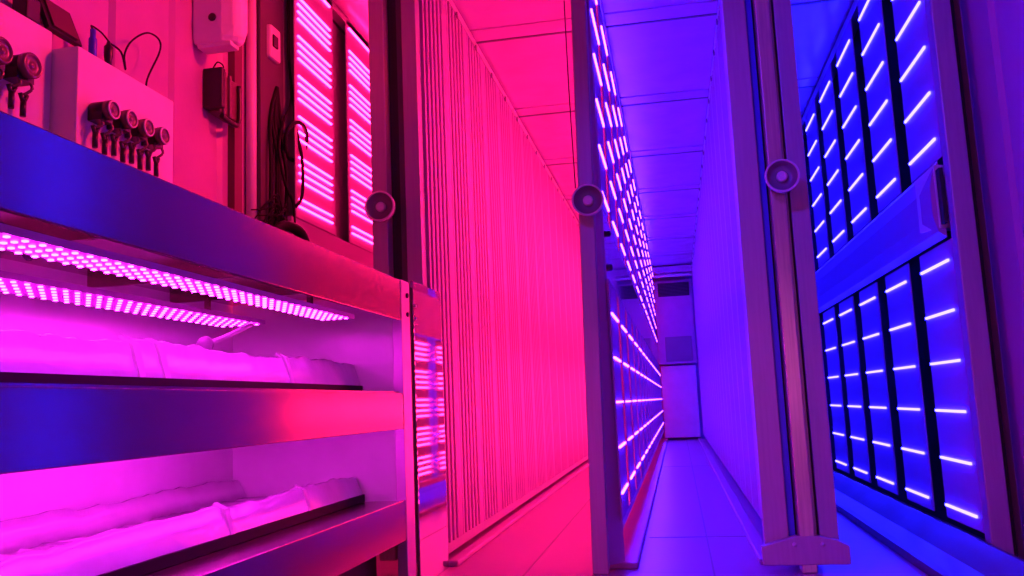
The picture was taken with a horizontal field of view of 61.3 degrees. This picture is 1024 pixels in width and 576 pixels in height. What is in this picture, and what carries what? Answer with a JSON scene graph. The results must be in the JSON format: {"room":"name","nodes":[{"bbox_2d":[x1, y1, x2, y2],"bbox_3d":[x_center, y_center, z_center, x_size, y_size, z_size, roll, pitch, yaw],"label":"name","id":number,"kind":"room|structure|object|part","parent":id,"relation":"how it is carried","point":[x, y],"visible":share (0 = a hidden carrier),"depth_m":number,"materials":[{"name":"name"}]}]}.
{"room":"indoor vertical farm","nodes":[
{"label":"indoor vertical farm","id":0,"kind":"room"},
{"bbox_2d":[0,0,338,305],"bbox_3d":[-0.438,0.178,5.654,0.080,2.300,13.100,-4,-8,10],"label":"wall","id":1,"kind":"structure","parent":0,"point":[200,139],"depth_m":2.61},
{"bbox_2d":[0,2,51,130],"bbox_3d":[-1.115,-0.411,1.637,0.116,0.447,0.672,-4,-8,10],"label":"box","id":2,"kind":"object","parent":1,"relation":"attached to","point":[25,45],"visible":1,"depth_m":1.87,"materials":[{"name":"white plastic"}]},
{"bbox_2d":[12,0,39,23],"bbox_3d":[-1.096,-0.626,1.949,0.040,0.056,0.043,-4,-8,10],"label":"power adapter","id":3,"kind":"object","parent":2,"relation":"on","point":[30,9],"visible":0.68,"depth_m":1.93,"materials":[{"name":"black plastic"}]},
{"bbox_2d":[38,0,81,46],"bbox_3d":[-1.068,-0.628,2.036,0.046,0.090,0.112,-4,-8,10],"label":"tablet","id":4,"kind":"object","parent":2,"relation":"on","point":[55,19],"visible":0.96,"depth_m":2.02,"materials":[{"name":"black plastic"}]},
{"bbox_2d":[49,46,172,183],"bbox_3d":[-0.983,-0.328,2.147,0.181,0.408,0.386,-4,-8,10],"label":"box","id":5,"kind":"object","parent":1,"relation":"attached to","point":[95,105],"visible":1,"depth_m":2.05,"materials":[{"name":"white plastic"}]},
{"bbox_2d":[88,29,96,56],"bbox_3d":[-1.034,-0.587,2.131,0.020,0.105,0.020,-4,-8,10],"label":"connector","id":6,"kind":"object","parent":5,"relation":"on","point":[92,41],"visible":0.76,"depth_m":2.13,"materials":[{"name":"blue plastic"}]},
{"bbox_2d":[104,41,112,64],"bbox_3d":[-1.023,-0.577,2.189,0.022,0.100,0.022,-4,-8,10],"label":"connector","id":7,"kind":"object","parent":5,"relation":"on","point":[108,49],"visible":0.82,"depth_m":2.18,"materials":[{"name":"black plastic"}]},
{"bbox_2d":[90,25,108,40],"bbox_3d":[-1.041,-0.644,2.170,0.025,0.031,0.064,-4,-8,10],"label":"wire","id":8,"kind":"object","parent":7,"relation":"attached to","point":[91,26],"visible":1,"depth_m":2.19,"materials":[{"name":"black rubber"}]},
{"bbox_2d":[111,32,161,85],"bbox_3d":[-1.004,-0.616,2.308,0.005,0.198,0.225,-4,-8,10],"label":"wire","id":9,"kind":"object","parent":5,"relation":"attached to","point":[141,34],"visible":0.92,"depth_m":2.34,"materials":[{"name":"black rubber"}]},
{"bbox_2d":[193,0,246,54],"bbox_3d":[-0.924,-0.941,2.758,0.156,0.380,0.103,-4,-8,10],"label":"soap dispenser","id":10,"kind":"object","parent":1,"relation":"attached to","point":[219,26],"visible":1,"depth_m":2.71,"materials":[{"name":"white plastic"}]},
{"bbox_3d":[-0.928,-0.759,2.730,0.115,0.014,0.055,-4,-8,10],"label":"spout","id":11,"kind":"part","parent":10,"relation":"part of","materials":[{"name":"white plastic"}]},
{"bbox_2d":[203,61,241,127],"bbox_3d":[-0.937,-0.622,2.815,0.068,0.188,0.150,-4,-8,10],"label":"holder","id":12,"kind":"object","parent":1,"relation":"attached to","point":[222,98],"visible":1,"depth_m":2.76,"materials":[{"name":"black plastic"}]},
{"bbox_2d":[228,46,241,212],"bbox_3d":[-0.941,-0.669,2.934,0.025,1.290,0.050,-4,-8,10],"label":"conduit pipe","id":13,"kind":"object","parent":1,"relation":"attached to","point":[234,57],"visible":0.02,"depth_m":2.89,"materials":[{"name":"white plastic"}]},
{"bbox_2d":[246,0,256,218],"bbox_3d":[-0.914,-0.657,3.030,0.036,1.290,0.036,-4,-8,10],"label":"conduit pipe","id":14,"kind":"object","parent":1,"relation":"attached to","point":[251,79],"visible":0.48,"depth_m":3.01,"materials":[{"name":"white plastic"}]},
{"bbox_2d":[267,24,279,63],"bbox_3d":[-0.892,-0.899,3.191,0.058,0.126,0.082,-4,-8,10],"label":"switch box","id":15,"kind":"object","parent":1,"relation":"attached to","point":[273,35],"visible":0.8,"depth_m":3.16,"materials":[{"name":"white plastic"}]},
{"bbox_2d":[258,0,372,300],"bbox_3d":[-0.440,0.090,5.173,0.071,2.245,4.460,-4,-8,10],"label":"wall","id":16,"kind":"structure","parent":0,"point":[332,80],"depth_m":3.49,"materials":[{"name":"metal"}]},
{"bbox_2d":[251,193,287,223],"bbox_3d":[-0.838,-0.255,3.046,0.047,0.169,0.242,-5,-8,17],"label":"wire tangle","id":17,"kind":"object","parent":16,"relation":"attached to","point":[280,211],"visible":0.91,"depth_m":3.04,"materials":[{"name":"black rubber"}]},
{"bbox_2d":[268,86,288,231],"bbox_3d":[-0.850,-0.425,3.130,0.037,0.654,0.136,-4,-8,10],"label":"cable bundle","id":18,"kind":"object","parent":16,"relation":"attached to","point":[275,117],"visible":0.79,"depth_m":3.12,"materials":[{"name":"black rubber"}]},
{"bbox_2d":[283,120,308,162],"bbox_3d":[-0.811,-0.551,3.248,0.055,0.151,0.186,-4,-8,10],"label":"cable coil","id":19,"kind":"object","parent":16,"relation":"attached to","point":[285,138],"visible":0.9,"depth_m":3.20,"materials":[{"name":"black rubber"}]},
{"bbox_3d":[-0.462,-0.997,5.398,0.040,0.030,4.300,-4,-8,10],"label":"rail","id":20,"kind":"part","parent":16,"relation":"part of","materials":[{"name":"metal"}]},
{"bbox_2d":[543,145,703,165],"bbox_3d":[0.854,-0.960,6.212,2.405,0.005,0.125,-4,-8,10],"label":"trim","id":21,"kind":"structure","parent":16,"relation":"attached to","point":[698,147],"depth_m":6.19,"materials":[{"name":"white metal"}]},
{"bbox_2d":[564,184,699,199],"bbox_3d":[1.066,-0.820,7.316,2.405,0.005,0.125,-4,-8,10],"label":"trim","id":22,"kind":"structure","parent":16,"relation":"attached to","point":[692,186],"depth_m":7.27,"materials":[{"name":"white metal"}]},
{"bbox_2d":[514,77,819,117],"bbox_3d":[0.642,-1.101,5.108,2.405,0.005,0.125,-4,-8,10],"label":"trim","id":23,"kind":"structure","parent":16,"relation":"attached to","point":[805,82],"depth_m":5.08,"materials":[{"name":"white metal"}]},
{"bbox_2d":[332,0,853,266],"bbox_3d":[0.732,-1.082,5.590,2.565,0.080,13.260,-4,-8,10],"label":"ceiling","id":24,"kind":"structure","parent":0,"point":[674,55],"depth_m":4.69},
{"bbox_2d":[277,0,295,222],"bbox_3d":[-0.843,-0.735,3.218,0.038,1.090,0.144,-4,-8,10],"label":"cord","id":25,"kind":"object","parent":24,"relation":"hanging from","point":[288,1],"visible":0.91,"depth_m":3.21,"materials":[{"name":"black rubber"}]},
{"bbox_2d":[292,0,304,207],"bbox_3d":[-0.818,-0.781,3.279,0.040,0.984,0.050,-4,-8,10],"label":"hanging wire","id":26,"kind":"object","parent":24,"relation":"hanging from","point":[298,203],"visible":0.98,"depth_m":3.25,"materials":[{"name":"black rubber"}]},
{"bbox_2d":[564,0,575,188],"bbox_3d":[0.195,-0.843,3.046,0.009,1.010,0.004,-4,-8,10],"label":"hanging cable","id":27,"kind":"object","parent":24,"relation":"hanging from","point":[564,0],"visible":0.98,"depth_m":3.02,"materials":[{"name":"black rubber"}]},
{"bbox_2d":[469,0,838,43],"bbox_3d":[0.430,-1.241,4.004,2.405,0.005,0.125,-4,-8,10],"label":"trim","id":28,"kind":"structure","parent":24,"relation":"attached to","point":[706,7],"depth_m":4.00,"materials":[{"name":"white metal"}]},
{"bbox_2d":[630,264,691,277],"bbox_3d":[2.127,-0.220,11.667,1.800,0.085,0.480,-4,-8,10],"label":"duct","id":29,"kind":"object","parent":24,"relation":"attached to","point":[677,269],"visible":0.09,"depth_m":11.44,"materials":[{"name":"white metal"}]},
{"bbox_2d":[653,273,691,277],"bbox_3d":[2.095,-0.167,11.472,1.800,0.039,0.039,-4,-8,10],"label":"pipe","id":30,"kind":"object","parent":29,"relation":"attached to","point":[678,274],"visible":0.31,"depth_m":11.45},
{"bbox_2d":[376,438,927,575],"bbox_3d":[0.832,1.274,5.271,2.565,0.080,13.260,-4,-8,10],"label":"floor","id":31,"kind":"structure","parent":0,"point":[675,512],"depth_m":3.44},
{"bbox_2d":[0,111,448,575],"bbox_3d":[-0.885,0.271,1.213,0.590,0.963,3.900,-4,-8,10],"label":"shelving unit","id":32,"kind":"object","parent":31,"relation":"on","point":[63,446],"visible":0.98,"depth_m":1.97,"materials":[{"name":"silver metal"}]},
{"bbox_2d":[0,221,33,260],"bbox_3d":[-0.725,-0.105,1.012,0.040,0.053,0.578,-3,-8,2],"label":"power cable","id":33,"kind":"object","parent":32,"relation":"attached to","point":[26,257],"visible":0.21,"depth_m":1.28,"materials":[{"name":"black rubber"}]},
{"bbox_3d":[-1.210,0.210,1.078,0.008,0.735,3.500,-4,-8,10],"label":"panel","id":34,"kind":"part","parent":32,"relation":"part of","materials":[{"name":"white metal"}]},
{"bbox_2d":[0,270,264,326],"bbox_3d":[-1.002,-0.114,1.090,0.125,0.108,2.720,-4,-8,10],"label":"light bar","id":35,"kind":"object","parent":32,"relation":"attached to","point":[10,282],"visible":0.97,"depth_m":1.82,"materials":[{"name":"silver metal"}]},
{"bbox_2d":[0,223,353,320],"bbox_3d":[-0.721,-0.133,1.028,0.083,0.110,2.700,-4,-8,10],"label":"light bar","id":36,"kind":"object","parent":32,"relation":"attached to","point":[17,240],"visible":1,"depth_m":1.46,"materials":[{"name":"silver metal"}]},
{"bbox_2d":[0,329,362,390],"bbox_3d":[-0.990,0.074,1.035,0.424,0.102,3.425,-4,-8,10],"label":"tray","id":37,"kind":"object","parent":32,"relation":"on","point":[25,356],"visible":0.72,"depth_m":1.62,"materials":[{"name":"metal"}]},
{"bbox_2d":[0,372,362,390],"bbox_3d":[-0.988,0.114,1.030,0.424,0.022,3.425,-4,-8,10],"label":"tray","id":38,"kind":"object","parent":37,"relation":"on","point":[179,379],"depth_m":1.70,"materials":[{"name":"black plastic"}]},
{"bbox_2d":[0,477,364,575],"bbox_3d":[-0.976,0.404,0.990,0.424,0.089,3.425,-4,-8,10],"label":"tray","id":39,"kind":"object","parent":32,"relation":"on","point":[138,536],"visible":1,"depth_m":1.85,"materials":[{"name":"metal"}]},
{"bbox_2d":[97,494,364,575],"bbox_3d":[-0.975,0.438,0.986,0.424,0.022,3.425,-4,-8,10],"label":"tray","id":40,"kind":"object","parent":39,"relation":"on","point":[146,562],"depth_m":1.98,"materials":[{"name":"black plastic"}]},
{"bbox_2d":[0,382,398,392],"bbox_3d":[-0.938,0.129,1.013,0.557,0.015,3.455,-4,-8,10],"label":"shelf","id":41,"kind":"object","parent":32,"relation":"attached to","point":[4,387],"depth_m":1.36,"materials":[{"name":"silver metal"}]},
{"bbox_3d":[-0.671,-0.175,0.993,0.012,0.126,3.440,-4,-8,10],"label":"panel","id":42,"kind":"part","parent":32,"relation":"part of","materials":[{"name":"silver metal"}]},
{"bbox_3d":[-0.657,0.160,0.947,0.012,0.108,3.440,-4,-8,10],"label":"panel","id":43,"kind":"part","parent":32,"relation":"part of","materials":[{"name":"silver metal"}]},
{"bbox_2d":[196,323,252,349],"bbox_3d":[-0.718,0.125,2.199,0.041,0.088,0.195,-6,-8,24],"label":"pipe","id":44,"kind":"object","parent":32,"relation":"attached to","point":[206,342],"visible":0.87,"depth_m":2.15,"materials":[{"name":"white plastic"}]},
{"bbox_3d":[-0.724,0.118,2.213,0.015,0.071,0.176,-5,-8,20],"label":"arm","id":45,"kind":"part","parent":44,"relation":"part of"},
{"bbox_2d":[142,501,397,575],"bbox_3d":[-0.924,0.453,0.969,0.557,0.016,3.455,-4,-8,10],"label":"shelf","id":46,"kind":"object","parent":32,"relation":"attached to","point":[255,556],"depth_m":1.87,"materials":[{"name":"silver metal"}]},
{"bbox_2d":[274,220,309,241],"bbox_3d":[-0.776,-0.126,3.001,0.048,0.224,0.241,-6,-9,27],"label":"hose","id":47,"kind":"object","parent":32,"relation":"on","point":[297,230],"visible":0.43,"depth_m":3.02,"materials":[{"name":"black rubber"}]},
{"bbox_3d":[-0.643,0.479,0.904,0.012,0.118,3.440,-4,-8,10],"label":"panel","id":48,"kind":"part","parent":32,"relation":"part of","materials":[{"name":"silver metal"}]},
{"bbox_3d":[-0.332,0.449,2.655,0.032,0.950,0.082,-4,-8,10],"label":"post","id":49,"kind":"part","parent":32,"relation":"part of","materials":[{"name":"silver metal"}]},
{"bbox_3d":[-0.276,0.474,2.901,0.011,0.963,0.332,-4,-8,10],"label":"panel","id":50,"kind":"part","parent":32,"relation":"part of","materials":[{"name":"silver metal"}]},
{"bbox_2d":[364,0,587,562],"bbox_3d":[0.409,0.353,7.246,0.197,2.250,8.778,-4,-8,10],"label":"wall","id":51,"kind":"structure","parent":31,"relation":"on","point":[463,205],"depth_m":3.81,"materials":[{"name":"metal"}]},
{"bbox_3d":[-0.453,-0.280,3.030,0.106,0.106,0.074,-4,-8,10],"label":"knob","id":52,"kind":"part","parent":51,"relation":"part of","materials":[{"name":"black plastic"}]},
{"bbox_3d":[-0.340,-0.192,3.063,0.055,2.230,0.055,-4,-8,10],"label":"plate","id":53,"kind":"part","parent":51,"relation":"part of","materials":[{"name":"grey metal"}]},
{"bbox_3d":[-0.312,-0.153,3.269,0.100,2.165,0.356,-4,-8,10],"label":"grow panel","id":54,"kind":"part","parent":51,"relation":"part of","materials":[{"name":"white plastic"}]},
{"bbox_3d":[-0.245,-0.108,3.620,0.100,2.165,0.356,-4,-8,10],"label":"grow panel","id":55,"kind":"part","parent":51,"relation":"part of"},
{"bbox_3d":[-0.177,-0.063,3.970,0.100,2.165,0.356,-4,-8,10],"label":"grow panel","id":56,"kind":"part","parent":51,"relation":"part of","materials":[{"name":"white plastic"}]},
{"bbox_3d":[-0.110,-0.019,4.321,0.100,2.165,0.356,-4,-8,10],"label":"grow panel","id":57,"kind":"part","parent":51,"relation":"part of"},
{"bbox_3d":[0.515,1.453,7.156,0.070,0.038,8.640,-4,-8,10],"label":"rail","id":58,"kind":"part","parent":51,"relation":"part of","materials":[{"name":"white metal"}]},
{"bbox_3d":[0.417,-0.733,7.453,0.100,0.035,8.640,-4,-8,10],"label":"rail","id":59,"kind":"part","parent":51,"relation":"part of","materials":[{"name":"metal"}]},
{"bbox_3d":[-0.042,0.026,4.672,0.100,2.165,0.356,-4,-8,10],"label":"grow panel","id":60,"kind":"part","parent":51,"relation":"part of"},
{"bbox_2d":[449,462,588,565],"bbox_3d":[0.624,1.513,7.343,0.040,0.020,8.880,-4,-8,10],"label":"trim","id":61,"kind":"structure","parent":51,"relation":"attached to","point":[473,548],"depth_m":3.89,"materials":[{"name":"white metal"}]},
{"bbox_3d":[0.025,0.071,5.023,0.100,2.165,0.356,-4,-8,10],"label":"grow panel","id":62,"kind":"part","parent":51,"relation":"part of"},
{"bbox_3d":[0.092,0.115,5.374,0.100,2.165,0.356,-4,-8,10],"label":"grow panel","id":63,"kind":"part","parent":51,"relation":"part of","materials":[{"name":"white plastic"}]},
{"bbox_3d":[0.160,0.160,5.724,0.100,2.165,0.356,-4,-8,10],"label":"grow panel","id":64,"kind":"part","parent":51,"relation":"part of","materials":[{"name":"white metal"}]},
{"bbox_3d":[0.227,0.204,6.075,0.100,2.165,0.356,-4,-8,10],"label":"grow panel","id":65,"kind":"part","parent":51,"relation":"part of","materials":[{"name":"white metal"}]},
{"bbox_3d":[0.295,0.249,6.426,0.100,2.165,0.356,-4,-8,10],"label":"grow panel","id":66,"kind":"part","parent":51,"relation":"part of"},
{"bbox_3d":[0.362,0.294,6.777,0.100,2.165,0.356,-4,-8,10],"label":"grow panel","id":67,"kind":"part","parent":51,"relation":"part of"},
{"bbox_3d":[0.429,0.339,7.128,0.100,2.165,0.356,-4,-8,10],"label":"grow panel","id":68,"kind":"part","parent":51,"relation":"part of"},
{"bbox_3d":[0.497,0.383,7.479,0.100,2.165,0.356,-4,-8,10],"label":"grow panel","id":69,"kind":"part","parent":51,"relation":"part of","materials":[{"name":"white metal"}]},
{"bbox_3d":[0.564,0.428,7.829,0.100,2.165,0.356,-4,-8,10],"label":"grow panel","id":70,"kind":"part","parent":51,"relation":"part of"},
{"bbox_3d":[0.632,0.472,8.180,0.100,2.165,0.356,-4,-8,10],"label":"grow panel","id":71,"kind":"part","parent":51,"relation":"part of","materials":[{"name":"white plastic"}]},
{"bbox_2d":[522,457,626,575],"bbox_3d":[0.533,1.261,5.381,0.006,0.002,13.000,-4,-8,10],"label":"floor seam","id":72,"kind":"structure","parent":31,"relation":"attached to","point":[530,567],"depth_m":3.46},
{"bbox_2d":[571,0,663,574],"bbox_3d":[1.077,0.322,7.137,0.113,2.285,8.808,-4,-8,10],"label":"wall","id":73,"kind":"structure","parent":31,"relation":"on","point":[606,280],"depth_m":3.06,"materials":[{"name":"silver metal"}]},
{"bbox_3d":[0.257,-0.288,2.894,0.106,0.106,0.074,-4,-8,10],"label":"knob","id":74,"kind":"part","parent":73,"relation":"part of","materials":[{"name":"black plastic"}]},
{"bbox_3d":[0.257,-0.212,2.936,0.086,2.285,0.045,-4,-8,10],"label":"post","id":75,"kind":"part","parent":73,"relation":"part of","materials":[{"name":"grey metal"}]},
{"bbox_3d":[0.299,-0.201,2.975,0.078,2.230,0.029,4,-10,-39],"label":"edge plate","id":76,"kind":"part","parent":73,"relation":"part of","materials":[{"name":"grey metal"}]},
{"bbox_3d":[1.064,-0.786,7.349,0.024,0.033,8.674,-4,-8,10],"label":"rail","id":77,"kind":"part","parent":73,"relation":"part of","materials":[{"name":"metal"}]},
{"bbox_2d":[610,438,667,568],"bbox_3d":[1.185,1.470,7.205,0.135,0.022,8.950,-4,-8,10],"label":"trim","id":78,"kind":"structure","parent":73,"relation":"attached to","point":[635,528],"depth_m":3.98,"materials":[{"name":"white metal"}]},
{"bbox_3d":[1.161,1.325,7.084,0.032,0.028,8.630,-4,-8,10],"label":"rail","id":79,"kind":"part","parent":73,"relation":"part of","materials":[{"name":"metal"}]},
{"bbox_2d":[661,365,700,437],"bbox_3d":[2.258,1.518,11.580,0.460,0.950,0.190,-4,-8,10],"label":"base cabinet","id":80,"kind":"object","parent":31,"relation":"on","point":[679,383],"visible":1,"depth_m":11.49,"materials":[{"name":"white metal"}]},
{"bbox_2d":[649,536,745,537],"bbox_3d":[0.747,0.987,3.428,0.400,0.002,0.006,-4,-8,10],"label":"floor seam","id":81,"kind":"structure","parent":31,"relation":"attached to","point":[699,536],"depth_m":3.42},
{"bbox_2d":[691,0,850,572],"bbox_3d":[1.670,0.284,7.025,0.260,2.280,8.813,-4,-8,10],"label":"wall","id":82,"kind":"structure","parent":31,"relation":"on","point":[761,366],"depth_m":2.85,"materials":[{"name":"metal"}]},
{"bbox_3d":[2.468,0.795,11.142,0.145,2.165,0.356,-4,-8,10],"label":"grow panel","id":83,"kind":"part","parent":82,"relation":"part of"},
{"bbox_3d":[2.401,0.751,10.791,0.145,2.165,0.356,-4,-8,10],"label":"grow panel","id":84,"kind":"part","parent":82,"relation":"part of","materials":[{"name":"white metal"}]},
{"bbox_3d":[2.333,0.706,10.440,0.145,2.165,0.356,-4,-8,10],"label":"grow panel","id":85,"kind":"part","parent":82,"relation":"part of","materials":[{"name":"white metal"}]},
{"bbox_3d":[2.266,0.662,10.089,0.145,2.165,0.356,-4,-8,10],"label":"grow panel","id":86,"kind":"part","parent":82,"relation":"part of","materials":[{"name":"white metal"}]},
{"bbox_3d":[2.199,0.617,9.739,0.145,2.165,0.356,-4,-8,10],"label":"grow panel","id":87,"kind":"part","parent":82,"relation":"part of","materials":[{"name":"white metal"}]},
{"bbox_3d":[2.131,0.572,9.388,0.145,2.165,0.356,-4,-8,10],"label":"grow panel","id":88,"kind":"part","parent":82,"relation":"part of","materials":[{"name":"white metal"}]},
{"bbox_3d":[2.064,0.528,9.037,0.145,2.165,0.356,-4,-8,10],"label":"grow panel","id":89,"kind":"part","parent":82,"relation":"part of","materials":[{"name":"white metal"}]},
{"bbox_3d":[1.996,0.483,8.686,0.145,2.165,0.356,-4,-8,10],"label":"grow panel","id":90,"kind":"part","parent":82,"relation":"part of","materials":[{"name":"white metal"}]},
{"bbox_3d":[1.929,0.438,8.335,0.145,2.165,0.356,-4,-8,10],"label":"grow panel","id":91,"kind":"part","parent":82,"relation":"part of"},
{"bbox_3d":[1.647,-0.812,7.258,0.145,0.035,8.640,-4,-8,10],"label":"rail","id":92,"kind":"part","parent":82,"relation":"part of","materials":[{"name":"metal"}]},
{"bbox_3d":[1.861,0.394,7.985,0.145,2.165,0.356,-4,-8,10],"label":"grow panel","id":93,"kind":"part","parent":82,"relation":"part of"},
{"bbox_3d":[1.794,0.349,7.634,0.145,2.165,0.356,-4,-8,10],"label":"grow panel","id":94,"kind":"part","parent":82,"relation":"part of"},
{"bbox_3d":[1.727,0.304,7.283,0.145,2.165,0.356,-4,-8,10],"label":"grow panel","id":95,"kind":"part","parent":82,"relation":"part of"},
{"bbox_3d":[1.659,0.260,6.932,0.145,2.165,0.356,-4,-8,10],"label":"grow panel","id":96,"kind":"part","parent":82,"relation":"part of","materials":[{"name":"white plastic"}]},
{"bbox_3d":[1.592,0.215,6.581,0.145,2.165,0.356,-4,-8,10],"label":"grow panel","id":97,"kind":"part","parent":82,"relation":"part of","materials":[{"name":"white metal"}]},
{"bbox_3d":[1.524,0.171,6.231,0.145,2.165,0.356,-4,-8,10],"label":"grow panel","id":98,"kind":"part","parent":82,"relation":"part of","materials":[{"name":"white plastic"}]},
{"bbox_3d":[1.457,0.126,5.880,0.145,2.165,0.356,-4,-8,10],"label":"grow panel","id":99,"kind":"part","parent":82,"relation":"part of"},
{"bbox_3d":[1.390,0.081,5.529,0.145,2.165,0.356,-4,-8,10],"label":"grow panel","id":100,"kind":"part","parent":82,"relation":"part of","materials":[{"name":"white plastic"}]},
{"bbox_3d":[1.322,0.036,5.178,0.145,2.165,0.356,-4,-8,10],"label":"grow panel","id":101,"kind":"part","parent":82,"relation":"part of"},
{"bbox_3d":[1.255,-0.008,4.827,0.145,2.165,0.356,-4,-8,10],"label":"grow panel","id":102,"kind":"part","parent":82,"relation":"part of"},
{"bbox_3d":[1.188,-0.053,4.477,0.145,2.165,0.356,-4,-8,10],"label":"grow panel","id":103,"kind":"part","parent":82,"relation":"part of","materials":[{"name":"white metal"}]},
{"bbox_2d":[698,437,762,564],"bbox_3d":[1.663,1.442,7.142,0.050,0.020,8.900,-4,-8,10],"label":"trim","id":104,"kind":"structure","parent":82,"relation":"attached to","point":[753,536],"depth_m":4.01,"materials":[{"name":"white metal"}]},
{"bbox_3d":[1.120,-0.097,4.126,0.145,2.165,0.356,-4,-8,10],"label":"grow panel","id":105,"kind":"part","parent":82,"relation":"part of","materials":[{"name":"white plastic"}]},
{"bbox_3d":[1.745,1.375,6.961,0.115,0.038,8.640,-4,-8,10],"label":"rail","id":106,"kind":"part","parent":82,"relation":"part of","materials":[{"name":"white metal"}]},
{"bbox_3d":[1.053,-0.142,3.775,0.145,2.165,0.356,-4,-8,10],"label":"grow panel","id":107,"kind":"part","parent":82,"relation":"part of","materials":[{"name":"white plastic"}]},
{"bbox_3d":[0.985,-0.187,3.424,0.145,2.165,0.356,-4,-8,10],"label":"grow panel","id":108,"kind":"part","parent":82,"relation":"part of","materials":[{"name":"white metal"}]},
{"bbox_3d":[0.791,-0.269,2.884,0.074,2.220,0.060,-4,-8,10],"label":"plate","id":109,"kind":"part","parent":82,"relation":"part of","materials":[{"name":"white metal"}]},
{"bbox_3d":[0.866,-0.353,2.781,0.106,0.106,0.074,-4,-8,10],"label":"knob","id":110,"kind":"part","parent":82,"relation":"part of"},
{"bbox_3d":[0.947,-0.280,2.855,0.058,2.220,0.060,-4,-8,10],"label":"plate","id":111,"kind":"part","parent":82,"relation":"part of","materials":[{"name":"grey metal"}]},
{"bbox_2d":[801,0,1017,556],"bbox_3d":[2.226,0.250,6.960,0.122,2.285,8.740,-4,-8,10],"label":"light panel","id":112,"kind":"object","parent":31,"relation":"on","point":[914,407],"depth_m":3.37,"materials":[{"name":"metal"}]},
{"bbox_3d":[2.192,-0.857,7.136,0.055,0.045,8.685,-4,-8,10],"label":"rail","id":113,"kind":"part","parent":112,"relation":"part of","materials":[{"name":"metal"}]},
{"bbox_3d":[1.414,-0.282,2.727,0.060,2.270,0.055,-4,-8,10],"label":"post","id":114,"kind":"part","parent":112,"relation":"part of","materials":[{"name":"white metal"}]},
{"bbox_2d":[833,471,1023,575],"bbox_3d":[2.084,1.308,6.514,0.191,0.082,9.400,-4,-8,10],"label":"drip tray","id":115,"kind":"object","parent":31,"relation":"on","point":[933,546],"visible":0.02,"depth_m":2.95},
{"bbox_2d":[617,276,704,440],"bbox_3d":[2.015,0.913,11.852,2.405,2.300,0.080,-4,-8,10],"label":"wall","id":116,"kind":"structure","parent":0,"point":[680,277],"depth_m":11.77,"materials":[{"name":"grey metal"}]},
{"bbox_2d":[654,279,696,364],"bbox_3d":[2.202,0.465,11.660,0.500,1.120,0.295,-4,-8,10],"label":"handler","id":117,"kind":"object","parent":116,"relation":"attached to","point":[676,340],"visible":0.99,"depth_m":11.55,"materials":[{"name":"white metal"}]},
{"bbox_2d":[657,282,688,296],"bbox_3d":[2.165,0.018,11.592,0.410,0.180,0.037,-4,-8,10],"label":"grille","id":118,"kind":"object","parent":117,"relation":"attached to","point":[664,289],"depth_m":11.59,"materials":[{"name":"black metal"}]},
{"bbox_3d":[2.220,0.810,11.490,0.350,0.330,0.015,-4,-8,10],"label":"access door","id":119,"kind":"part","parent":117,"relation":"part of","materials":[{"name":"grey metal"}]},
{"bbox_2d":[686,439,715,575],"bbox_3d":[1.126,1.221,5.272,0.006,0.002,13.000,-4,-8,10],"label":"trim","id":120,"kind":"structure","parent":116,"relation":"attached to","point":[686,439],"depth_m":3.63,"materials":[{"name":"white metal"}]},
{"bbox_2d":[833,0,1023,558],"bbox_3d":[2.001,0.014,5.207,0.080,2.300,13.100,-4,-8,10],"label":"wall","id":121,"kind":"structure","parent":0,"point":[990,33],"depth_m":2.60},
{"bbox_2d":[578,212,696,222],"bbox_3d":[1.278,-0.679,8.421,2.405,0.005,0.125,-4,-8,10],"label":"trim","id":122,"kind":"structure","parent":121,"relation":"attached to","point":[684,214],"depth_m":8.37,"materials":[{"name":"white metal"}]},
{"bbox_2d":[617,234,694,241],"bbox_3d":[1.490,-0.538,9.524,2.405,0.005,0.125,-4,-8,10],"label":"trim","id":123,"kind":"structure","parent":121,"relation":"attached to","point":[692,235],"depth_m":9.46,"materials":[{"name":"white metal"}]},
{"bbox_2d":[624,252,692,256],"bbox_3d":[1.702,-0.398,10.629,2.405,0.005,0.125,-4,-8,10],"label":"trim","id":124,"kind":"structure","parent":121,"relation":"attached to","point":[680,253],"depth_m":10.57,"materials":[{"name":"white metal"}]}
]}

